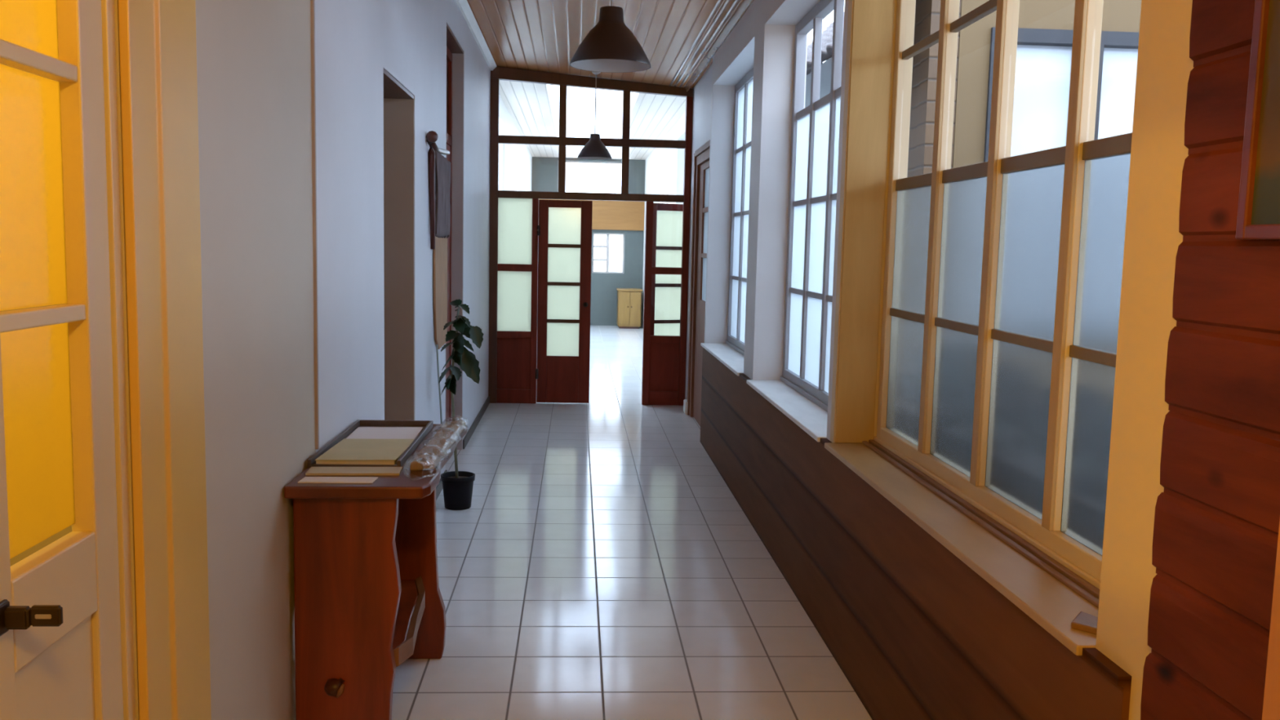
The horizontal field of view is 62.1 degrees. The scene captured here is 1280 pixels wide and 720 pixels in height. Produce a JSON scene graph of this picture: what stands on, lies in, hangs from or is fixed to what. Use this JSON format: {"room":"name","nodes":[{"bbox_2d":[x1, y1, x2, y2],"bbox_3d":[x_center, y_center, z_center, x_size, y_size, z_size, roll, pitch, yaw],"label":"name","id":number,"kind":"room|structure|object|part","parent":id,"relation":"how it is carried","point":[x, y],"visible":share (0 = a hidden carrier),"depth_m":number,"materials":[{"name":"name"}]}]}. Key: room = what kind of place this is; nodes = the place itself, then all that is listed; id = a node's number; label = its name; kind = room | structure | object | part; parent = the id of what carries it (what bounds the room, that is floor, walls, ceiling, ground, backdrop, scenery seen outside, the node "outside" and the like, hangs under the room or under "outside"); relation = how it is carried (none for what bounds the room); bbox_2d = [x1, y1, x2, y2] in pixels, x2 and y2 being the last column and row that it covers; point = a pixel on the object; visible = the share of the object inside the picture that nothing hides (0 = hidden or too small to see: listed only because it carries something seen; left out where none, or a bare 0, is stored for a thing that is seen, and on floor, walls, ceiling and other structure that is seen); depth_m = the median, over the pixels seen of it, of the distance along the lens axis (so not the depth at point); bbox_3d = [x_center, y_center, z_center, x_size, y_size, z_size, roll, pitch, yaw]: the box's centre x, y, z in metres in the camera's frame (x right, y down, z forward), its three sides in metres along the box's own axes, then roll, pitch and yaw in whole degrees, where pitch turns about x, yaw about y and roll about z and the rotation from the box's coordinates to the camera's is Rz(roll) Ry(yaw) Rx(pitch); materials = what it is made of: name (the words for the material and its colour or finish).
{"room":"hallway","nodes":[
{"label":"hallway","id":0,"kind":"room"},
{"bbox_2d":[0,0,490,719],"bbox_3d":[-1.243,-0.584,4.125,0.280,3.420,12.860,1,6,-3],"label":"wall","id":1,"kind":"structure","parent":0,"point":[254,56],"depth_m":3.19,"materials":[{"name":"beige paint"}]},
{"bbox_2d":[0,0,211,719],"bbox_3d":[-0.961,0.043,1.505,0.186,2.750,1.790,1,6,-3],"label":"door","id":2,"kind":"structure","parent":1,"relation":"in","point":[67,647],"depth_m":1.95,"materials":[{"name":"beige paint"}]},
{"bbox_3d":[-0.927,0.392,1.612,0.094,0.050,0.042,1,6,-3],"label":"handle","id":3,"kind":"part","parent":2,"relation":"part of","materials":[{"name":"metal"}]},
{"bbox_3d":[-1.006,-0.388,1.717,0.004,1.410,0.290,1,6,-3],"label":"amber glass","id":4,"kind":"part","parent":2,"relation":"part of","materials":[{"name":"orange glass"}]},
{"bbox_3d":[-0.904,0.389,1.611,0.024,0.007,0.003,1,6,-3],"label":"keyhole plate","id":5,"kind":"part","parent":2,"relation":"part of","materials":[{"name":"metal"}]},
{"bbox_3d":[-1.019,0.849,1.852,0.022,0.760,0.300,1,6,-3],"label":"panel","id":6,"kind":"part","parent":2,"relation":"part of","materials":[{"name":"beige paint"}]},
{"bbox_3d":[-1.007,0.107,1.509,0.096,2.620,1.090,1,6,-3],"label":"frame","id":7,"kind":"part","parent":2,"relation":"part of","materials":[{"name":"beige paint"}]},
{"bbox_3d":[-0.939,0.043,1.506,0.027,2.750,1.790,1,6,-3],"label":"casing","id":8,"kind":"part","parent":2,"relation":"part of","materials":[{"name":"beige paint"}]},
{"bbox_2d":[310,0,319,448],"bbox_3d":[-1.051,-0.866,3.426,0.010,2.340,0.014,1,6,-3],"label":"trim","id":9,"kind":"structure","parent":1,"relation":"attached to","point":[312,2],"depth_m":3.46,"materials":[{"name":"paint"}]},
{"bbox_2d":[383,68,414,420],"bbox_3d":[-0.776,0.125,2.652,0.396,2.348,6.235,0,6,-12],"label":"door","id":10,"kind":"structure","parent":1,"relation":"in","point":[398,102],"depth_m":5.62,"materials":[{"name":"beige paint"}]},
{"bbox_2d":[426,130,450,248],"bbox_3d":[-1.202,-1.003,6.418,0.067,0.666,0.865,1,6,-3],"label":"wall rack","id":11,"kind":"object","parent":1,"relation":"attached to","point":[439,167],"visible":1,"depth_m":6.29,"materials":[{"name":"grey fabric"}]},
{"bbox_2d":[432,235,447,424],"bbox_3d":[-1.253,-0.161,6.685,0.016,1.232,0.610,1,6,-3],"label":"panel","id":12,"kind":"object","parent":1,"relation":"attached to","point":[440,252],"visible":0.82,"depth_m":6.60,"materials":[{"name":"brown wood"}]},
{"bbox_3d":[-1.257,0.173,6.666,0.016,0.573,0.231,1,6,-3],"label":"cord","id":13,"kind":"part","parent":12,"relation":"part of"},
{"bbox_3d":[-1.248,-0.425,6.657,0.014,0.700,0.610,1,6,-3],"label":"panel","id":14,"kind":"part","parent":12,"relation":"part of","materials":[{"name":"beige leather"}]},
{"bbox_2d":[435,470,447,500],"bbox_3d":[-1.262,0.846,6.483,0.014,0.070,1.340,1,6,-3],"label":"baseboard","id":15,"kind":"structure","parent":1,"relation":"attached to","point":[439,487],"depth_m":6.74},
{"bbox_2d":[445,22,463,449],"bbox_3d":[-1.444,-0.744,7.522,0.267,2.998,1.076,1,6,-3],"label":"door","id":16,"kind":"structure","parent":1,"relation":"in","point":[455,53],"depth_m":7.97,"materials":[{"name":"paint"}]},
{"bbox_3d":[-1.392,-1.877,7.401,0.004,0.540,0.920,1,6,-3],"label":"transom panel","id":17,"kind":"part","parent":16,"relation":"part of","materials":[{"name":"brown wood"}]},
{"bbox_3d":[-1.401,-0.411,7.561,0.007,1.970,0.720,1,6,-3],"label":"panel","id":18,"kind":"part","parent":16,"relation":"part of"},
{"bbox_3d":[-1.415,-0.734,7.525,0.045,2.970,1.040,1,6,-3],"label":"frame","id":19,"kind":"part","parent":16,"relation":"part of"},
{"bbox_2d":[455,0,497,71],"bbox_3d":[-1.036,-2.121,3.924,0.060,0.048,12.770,1,6,-3],"label":"trim","id":20,"kind":"structure","parent":1,"relation":"attached to","point":[463,5],"depth_m":8.43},
{"bbox_2d":[462,395,489,448],"bbox_3d":[-1.435,0.525,9.415,0.014,0.070,2.390,1,6,-3],"label":"baseboard","id":21,"kind":"structure","parent":1,"relation":"attached to","point":[478,417],"depth_m":9.13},
{"bbox_2d":[498,95,532,191],"bbox_3d":[-1.947,-1.860,15.633,0.250,3.450,10.340,1,6,-3],"label":"wall","id":22,"kind":"structure","parent":0,"point":[507,126],"depth_m":14.43,"materials":[{"name":"white paint"}]},
{"bbox_2d":[498,130,502,190],"bbox_3d":[-1.792,-1.847,12.994,0.060,2.000,2.400,1,6,-3],"label":"window","id":23,"kind":"structure","parent":22,"relation":"in","point":[500,145],"depth_m":14.04,"materials":[{"name":"white paint"}]},
{"bbox_3d":[-1.792,-1.847,12.994,0.006,2.000,2.280,1,6,-3],"label":"frosted glass","id":24,"kind":"part","parent":23,"relation":"part of","materials":[{"name":"white glass"}]},
{"bbox_2d":[515,155,519,191],"bbox_3d":[-2.014,-2.260,16.765,0.060,2.000,3.200,1,6,-3],"label":"window","id":25,"kind":"structure","parent":22,"relation":"in","point":[517,161],"depth_m":17.48,"materials":[{"name":"white paint"}]},
{"bbox_3d":[-2.014,-2.260,16.765,0.006,2.000,3.080,1,6,-3],"label":"frosted glass","id":26,"kind":"part","parent":25,"relation":"part of","materials":[{"name":"white glass"}]},
{"bbox_2d":[531,146,645,326],"bbox_3d":[-1.034,-2.416,20.962,2.700,3.450,0.250,1,6,-3],"label":"wall","id":27,"kind":"structure","parent":0,"point":[603,309],"depth_m":20.93,"materials":[{"name":"grey paint"}]},
{"bbox_2d":[557,160,621,191],"bbox_3d":[-0.918,-3.555,20.824,1.380,0.650,0.050,1,6,-3],"label":"trim","id":28,"kind":"structure","parent":27,"relation":"in","point":[581,162],"depth_m":20.77,"materials":[{"name":"wood"}]},
{"bbox_2d":[538,199,644,231],"bbox_3d":[-1.015,-2.850,20.754,2.200,0.600,0.068,1,6,-3],"label":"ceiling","id":29,"kind":"structure","parent":27,"relation":"attached to","point":[606,215],"depth_m":20.76,"materials":[{"name":"beige wood"}]},
{"bbox_2d":[591,232,624,273],"bbox_3d":[-0.626,-2.109,21.000,0.630,0.790,0.050,1,6,-3],"label":"window","id":30,"kind":"structure","parent":27,"relation":"in","point":[606,246],"depth_m":20.98,"materials":[{"name":"white wood"}]},
{"bbox_2d":[488,66,693,405],"bbox_3d":[-0.496,-1.193,10.532,1.968,3.287,0.089,1,6,-3],"label":"door frame","id":31,"kind":"structure","parent":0,"point":[513,215],"depth_m":10.50,"materials":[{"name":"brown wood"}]},
{"bbox_3d":[-1.440,-1.150,10.483,0.080,3.170,0.085,1,6,-3],"label":"corner post","id":32,"kind":"part","parent":31,"relation":"part of","materials":[{"name":"brown wood"}]},
{"bbox_3d":[-1.260,0.035,10.626,0.335,0.510,0.030,1,6,-3],"label":"panel","id":33,"kind":"part","parent":31,"relation":"part of","materials":[{"name":"brown wood"}]},
{"bbox_3d":[-1.253,-0.260,10.592,0.335,1.385,0.065,1,6,-3],"label":"rail","id":34,"kind":"part","parent":31,"relation":"part of","materials":[{"name":"brown wood"}]},
{"bbox_3d":[-1.238,-0.938,10.518,0.335,1.310,0.004,1,6,-3],"label":"glass","id":35,"kind":"part","parent":31,"relation":"part of","materials":[{"name":"white glass"}]},
{"bbox_3d":[-1.049,-0.577,10.569,0.060,2.030,0.085,1,6,-3],"label":"post","id":36,"kind":"part","parent":31,"relation":"part of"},
{"bbox_2d":[535,200,592,403],"bbox_3d":[-0.760,-0.570,10.560,0.541,2.010,0.079,1,6,-3],"label":"door","id":37,"kind":"structure","parent":31,"relation":"in","point":[564,233],"depth_m":10.56,"materials":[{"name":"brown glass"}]},
{"bbox_3d":[-0.756,-0.770,10.555,0.320,1.468,0.004,1,6,-3],"label":"frosted glass","id":38,"kind":"part","parent":37,"relation":"part of","materials":[{"name":"white glass"}]},
{"bbox_3d":[-0.463,-2.710,10.370,1.968,0.235,0.085,1,6,-3],"label":"rail","id":39,"kind":"part","parent":31,"relation":"part of","materials":[{"name":"brown wood"}]},
{"bbox_3d":[-0.473,-1.875,10.459,1.825,0.600,0.089,1,6,-3],"label":"cross rail","id":40,"kind":"part","parent":31,"relation":"part of","materials":[{"name":"brown wood"}]},
{"bbox_3d":[0.074,-0.559,10.637,0.070,2.030,0.085,1,6,-3],"label":"post","id":41,"kind":"part","parent":31,"relation":"part of","materials":[{"name":"wood"}]},
{"bbox_3d":[0.245,0.069,10.719,0.300,0.490,0.030,1,6,-3],"label":"panel","id":42,"kind":"part","parent":31,"relation":"part of","materials":[{"name":"brown wood"}]},
{"bbox_3d":[0.252,-0.236,10.683,0.300,1.385,0.065,1,6,-3],"label":"rail","id":43,"kind":"part","parent":31,"relation":"part of","materials":[{"name":"brown wood"}]},
{"bbox_2d":[650,203,683,335],"bbox_3d":[0.293,-0.574,10.818,0.541,2.010,0.079,-2,7,-25],"label":"window","id":44,"kind":"structure","parent":31,"relation":"in","point":[667,242],"depth_m":10.78,"materials":[{"name":"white glass"}]},
{"bbox_3d":[0.451,-1.063,10.604,0.063,3.055,0.085,1,6,-3],"label":"corner post","id":45,"kind":"part","parent":31,"relation":"part of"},
{"bbox_2d":[499,80,685,159],"bbox_3d":[-0.698,-3.433,15.691,2.700,0.120,10.630,1,6,-3],"label":"ceiling","id":46,"kind":"structure","parent":0,"point":[529,105],"depth_m":13.78,"materials":[{"name":"white wood"}]},
{"bbox_2d":[466,0,743,88],"bbox_3d":[-0.135,-2.124,4.022,2.750,0.336,12.860,1,6,-3],"label":"ceiling","id":47,"kind":"structure","parent":0,"point":[536,35],"depth_m":8.10,"materials":[{"name":"wood"}]},
{"bbox_2d":[577,71,611,159],"bbox_3d":[-0.419,-2.304,10.002,0.324,0.804,0.324,1,6,-3],"label":"pendant lamp","id":48,"kind":"object","parent":47,"relation":"hanging from","point":[594,148],"visible":0.96,"depth_m":9.96,"materials":[{"name":"black metal"}]},
{"bbox_3d":[-0.425,-2.017,10.033,0.324,0.225,0.324,1,6,-3],"label":"lamp shade","id":49,"kind":"part","parent":48,"relation":"part of","materials":[{"name":"black metal"}]},
{"bbox_2d":[569,0,650,72],"bbox_3d":[-0.130,-1.763,4.939,0.380,0.779,0.380,1,6,-3],"label":"pendant lamp","id":50,"kind":"object","parent":47,"relation":"hanging from","point":[610,46],"visible":1,"depth_m":4.88,"materials":[{"name":"black metal"}]},
{"bbox_2d":[391,324,871,719],"bbox_3d":[-0.571,0.594,9.655,2.850,0.080,23.500,1,6,-3],"label":"floor","id":51,"kind":"structure","parent":0,"point":[601,564],"depth_m":4.99,"materials":[{"name":"white tile"}]},
{"bbox_2d":[284,423,466,719],"bbox_3d":[-0.882,0.747,3.768,0.430,0.868,1.140,1,6,-3],"label":"console table","id":52,"kind":"object","parent":51,"relation":"on","point":[368,599],"visible":0.89,"depth_m":3.26,"materials":[{"name":"brown wood"}]},
{"bbox_2d":[297,476,377,483],"bbox_3d":[-0.917,0.365,3.235,0.224,0.003,0.079,1,6,-3],"label":"paper slip","id":53,"kind":"object","parent":52,"relation":"on","point":[306,479],"visible":1,"depth_m":3.23,"materials":[{"name":"beige paper"}]},
{"bbox_2d":[305,466,402,475],"bbox_3d":[-0.899,0.350,3.356,0.287,0.007,0.098,1,6,-6],"label":"brochure","id":54,"kind":"object","parent":52,"relation":"on","point":[313,470],"visible":1,"depth_m":3.34,"materials":[{"name":"beige paper"}]},
{"bbox_2d":[306,419,433,467],"bbox_3d":[-0.939,0.292,3.796,0.295,0.026,0.780,1,6,-3],"label":"document tray","id":55,"kind":"object","parent":52,"relation":"on","point":[427,425],"visible":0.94,"depth_m":3.86,"materials":[{"name":"brown wood"}]},
{"bbox_2d":[315,438,414,464],"bbox_3d":[-0.923,0.310,3.616,0.266,0.017,0.382,1,6,-3],"label":"folder","id":56,"kind":"object","parent":55,"relation":"on","point":[348,451],"visible":0.89,"depth_m":3.56,"materials":[{"name":"white paper"}]},
{"bbox_2d":[346,426,422,439],"bbox_3d":[-0.952,0.279,3.966,0.251,0.004,0.322,1,6,-3],"label":"paper","id":57,"kind":"object","parent":55,"relation":"on","point":[361,433],"visible":0.64,"depth_m":3.99,"materials":[{"name":"white paper"}]},
{"bbox_2d":[392,580,418,649],"bbox_3d":[-0.925,0.899,3.689,0.310,0.050,0.723,1,6,-3],"label":"shelf","id":58,"kind":"object","parent":52,"relation":"attached to","point":[406,625],"depth_m":3.64,"materials":[{"name":"brown wood"}]},
{"bbox_2d":[409,420,465,471],"bbox_3d":[-0.706,0.282,3.733,0.139,0.069,1.006,1,6,-3],"label":"bread","id":59,"kind":"object","parent":52,"relation":"on","point":[433,451],"visible":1,"depth_m":3.65,"materials":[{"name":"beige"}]},
{"bbox_2d":[438,298,484,510],"bbox_3d":[-1.065,0.265,6.362,0.262,1.261,0.213,1,6,-3],"label":"potted plant","id":60,"kind":"object","parent":51,"relation":"on","point":[457,486],"visible":1,"depth_m":6.31,"materials":[{"name":"green plant"}]},
{"bbox_3d":[-1.104,0.192,6.353,0.060,1.056,0.022,-1,7,-23],"label":"stem","id":61,"kind":"part","parent":60,"relation":"part of","materials":[{"name":"plant"}]},
{"bbox_3d":[-1.099,0.790,6.421,0.206,0.202,0.206,1,6,-3],"label":"pot","id":62,"kind":"part","parent":60,"relation":"part of","materials":[{"name":"black plastic"}]},
{"bbox_2d":[616,288,642,328],"bbox_3d":[-0.215,-1.002,20.624,0.480,0.750,0.645,1,6,-3],"label":"base cabinet","id":63,"kind":"object","parent":51,"relation":"on","point":[628,300],"visible":1,"depth_m":20.33,"materials":[{"name":"yellow wood"}]},
{"bbox_3d":[-0.304,-0.987,20.320,0.205,0.620,0.016,1,6,-3],"label":"cabinet door","id":64,"kind":"part","parent":63,"relation":"part of","materials":[{"name":"yellow wood"}]},
{"bbox_3d":[-0.090,-0.983,20.333,0.205,0.620,0.016,1,6,-3],"label":"cabinet door","id":65,"kind":"part","parent":63,"relation":"part of","materials":[{"name":"yellow wood"}]},
{"bbox_2d":[641,111,685,328],"bbox_3d":[0.498,-1.821,15.782,0.250,3.450,10.340,1,6,-3],"label":"wall","id":66,"kind":"structure","parent":0,"point":[677,132],"depth_m":15.25,"materials":[{"name":"white paint"}]},
{"bbox_2d":[657,155,671,203],"bbox_3d":[0.440,-2.171,16.919,0.060,2.100,3.600,1,6,-3],"label":"window","id":67,"kind":"structure","parent":66,"relation":"in","point":[664,183],"depth_m":17.57,"materials":[{"name":"white paint"}]},
{"bbox_2d":[684,62,712,399],"bbox_3d":[0.684,-1.076,9.637,0.280,3.300,2.040,1,6,-3],"label":"wall","id":68,"kind":"structure","parent":0,"point":[702,91],"depth_m":9.97,"materials":[{"name":"white paint"}]},
{"bbox_2d":[683,399,687,414],"bbox_3d":[0.454,0.452,10.249,0.053,0.120,0.210,1,6,-3],"label":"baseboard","id":69,"kind":"structure","parent":68,"relation":"attached to","point":[685,401],"depth_m":10.17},
{"bbox_2d":[687,139,710,426],"bbox_3d":[0.565,-0.645,9.460,0.105,2.475,1.250,1,6,-3],"label":"door","id":70,"kind":"structure","parent":68,"relation":"in","point":[701,156],"depth_m":9.77,"materials":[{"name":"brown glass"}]},
{"bbox_3d":[0.591,-1.089,9.272,0.004,1.160,0.590,1,6,-3],"label":"frosted glass","id":71,"kind":"part","parent":70,"relation":"part of","materials":[{"name":"white glass"}]},
{"bbox_2d":[700,0,1194,719],"bbox_3d":[0.973,-0.379,3.251,0.276,3.300,10.820,1,6,-3],"label":"wall","id":72,"kind":"structure","parent":0,"point":[916,633],"depth_m":3.36,"materials":[{"name":"white paint"}]},
{"bbox_2d":[668,0,754,92],"bbox_3d":[0.746,-1.953,4.047,0.183,0.057,12.770,1,6,-3],"label":"trim","id":73,"kind":"structure","parent":72,"relation":"attached to","point":[745,4],"depth_m":7.88,"materials":[{"name":"white wood"}]},
{"bbox_2d":[700,67,753,376],"bbox_3d":[0.709,-1.035,7.537,0.273,2.070,2.000,1,6,-3],"label":"window","id":74,"kind":"structure","parent":72,"relation":"in","point":[731,353],"depth_m":8.09,"materials":[{"name":"grey paint"}]},
{"bbox_3d":[0.657,-0.018,7.645,0.213,0.022,1.996,1,6,-3],"label":"sill","id":75,"kind":"part","parent":74,"relation":"part of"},
{"bbox_3d":[0.810,-1.043,7.542,0.072,2.050,2.000,1,6,-3],"label":"frame","id":76,"kind":"part","parent":74,"relation":"part of","materials":[{"name":"grey paint"}]},
{"bbox_3d":[0.811,-1.051,7.541,0.005,1.913,1.888,1,6,-3],"label":"frosted glass","id":77,"kind":"part","parent":74,"relation":"part of","materials":[{"name":"white glass"}]},
{"bbox_2d":[746,0,844,441],"bbox_3d":[0.844,-0.786,5.264,0.273,2.070,1.880,1,6,-3],"label":"window","id":78,"kind":"structure","parent":72,"relation":"in","point":[801,393],"depth_m":5.62,"materials":[{"name":"grey paint"}]},
{"bbox_3d":[0.791,0.231,5.372,0.213,0.022,1.876,1,6,-3],"label":"sill","id":79,"kind":"part","parent":78,"relation":"part of","materials":[{"name":"white stone"}]},
{"bbox_3d":[0.944,-0.794,5.269,0.072,2.050,1.880,1,6,-3],"label":"frame","id":80,"kind":"part","parent":78,"relation":"part of","materials":[{"name":"grey paint"}]},
{"bbox_3d":[0.940,-0.573,5.293,0.005,1.453,1.768,1,6,-3],"label":"frosted glass","id":81,"kind":"part","parent":78,"relation":"part of","materials":[{"name":"white glass"}]},
{"bbox_2d":[824,0,1132,655],"bbox_3d":[0.970,-0.551,3.121,0.273,2.070,2.200,1,6,-3],"label":"window","id":82,"kind":"structure","parent":72,"relation":"in","point":[1003,273],"depth_m":3.14,"materials":[{"name":"beige paint"}]},
{"bbox_3d":[0.917,0.466,3.229,0.213,0.022,2.196,1,6,-3],"label":"sill","id":83,"kind":"part","parent":82,"relation":"part of","materials":[{"name":"wood"}]},
{"bbox_3d":[1.071,-0.560,3.126,0.072,2.050,2.200,1,6,-3],"label":"frame","id":84,"kind":"part","parent":82,"relation":"part of","materials":[{"name":"beige paint"}]},
{"bbox_3d":[1.060,-0.092,3.176,0.005,0.958,2.088,1,6,-3],"label":"frosted glass","id":85,"kind":"part","parent":82,"relation":"part of","materials":[{"name":"white glass"}]},
{"bbox_2d":[1071,611,1097,634],"bbox_3d":[0.953,0.557,2.225,0.080,0.014,0.133,-2,7,-30],"label":"wedge","id":86,"kind":"object","parent":82,"relation":"on","point":[1083,621],"visible":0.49,"depth_m":2.23,"materials":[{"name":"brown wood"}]},
{"bbox_2d":[1140,0,1279,719],"bbox_3d":[1.051,0.107,-0.120,0.014,3.062,3.996,1,6,-3],"label":"boards","id":87,"kind":"object","parent":72,"relation":"attached to","point":[1217,514],"visible":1,"depth_m":1.72,"materials":[{"name":"brown wood"}]},
{"bbox_2d":[1235,0,1279,239],"bbox_3d":[0.947,-0.475,1.433,0.022,0.620,0.357,1,6,-3],"label":"framed painting","id":88,"kind":"object","parent":87,"relation":"attached to","point":[1259,200],"visible":1,"depth_m":1.59,"materials":[{"name":"paint"}]},
{"bbox_2d":[1262,520,1279,719],"bbox_3d":[0.918,0.717,1.480,0.035,1.500,0.175,1,6,-3],"label":"trim","id":89,"kind":"structure","parent":72,"relation":"attached to","point":[1271,705],"depth_m":1.51,"materials":[{"name":"orange wood"}]},
{"label":"outside","id":90,"kind":"structure","parent":0,"visible":0},
{"bbox_3d":[6.059,0.909,10.534,10.600,0.100,32.000,1,6,-3],"label":"ground","id":91,"kind":"structure","parent":90,"visible":0},
{"bbox_2d":[804,0,1141,177],"bbox_3d":[3.492,-2.098,11.230,4.535,5.613,6.665,1,6,-3],"label":"building","id":92,"kind":"structure","parent":91,"relation":"on","point":[1045,27],"depth_m":8.05,"materials":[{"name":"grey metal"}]}
]}

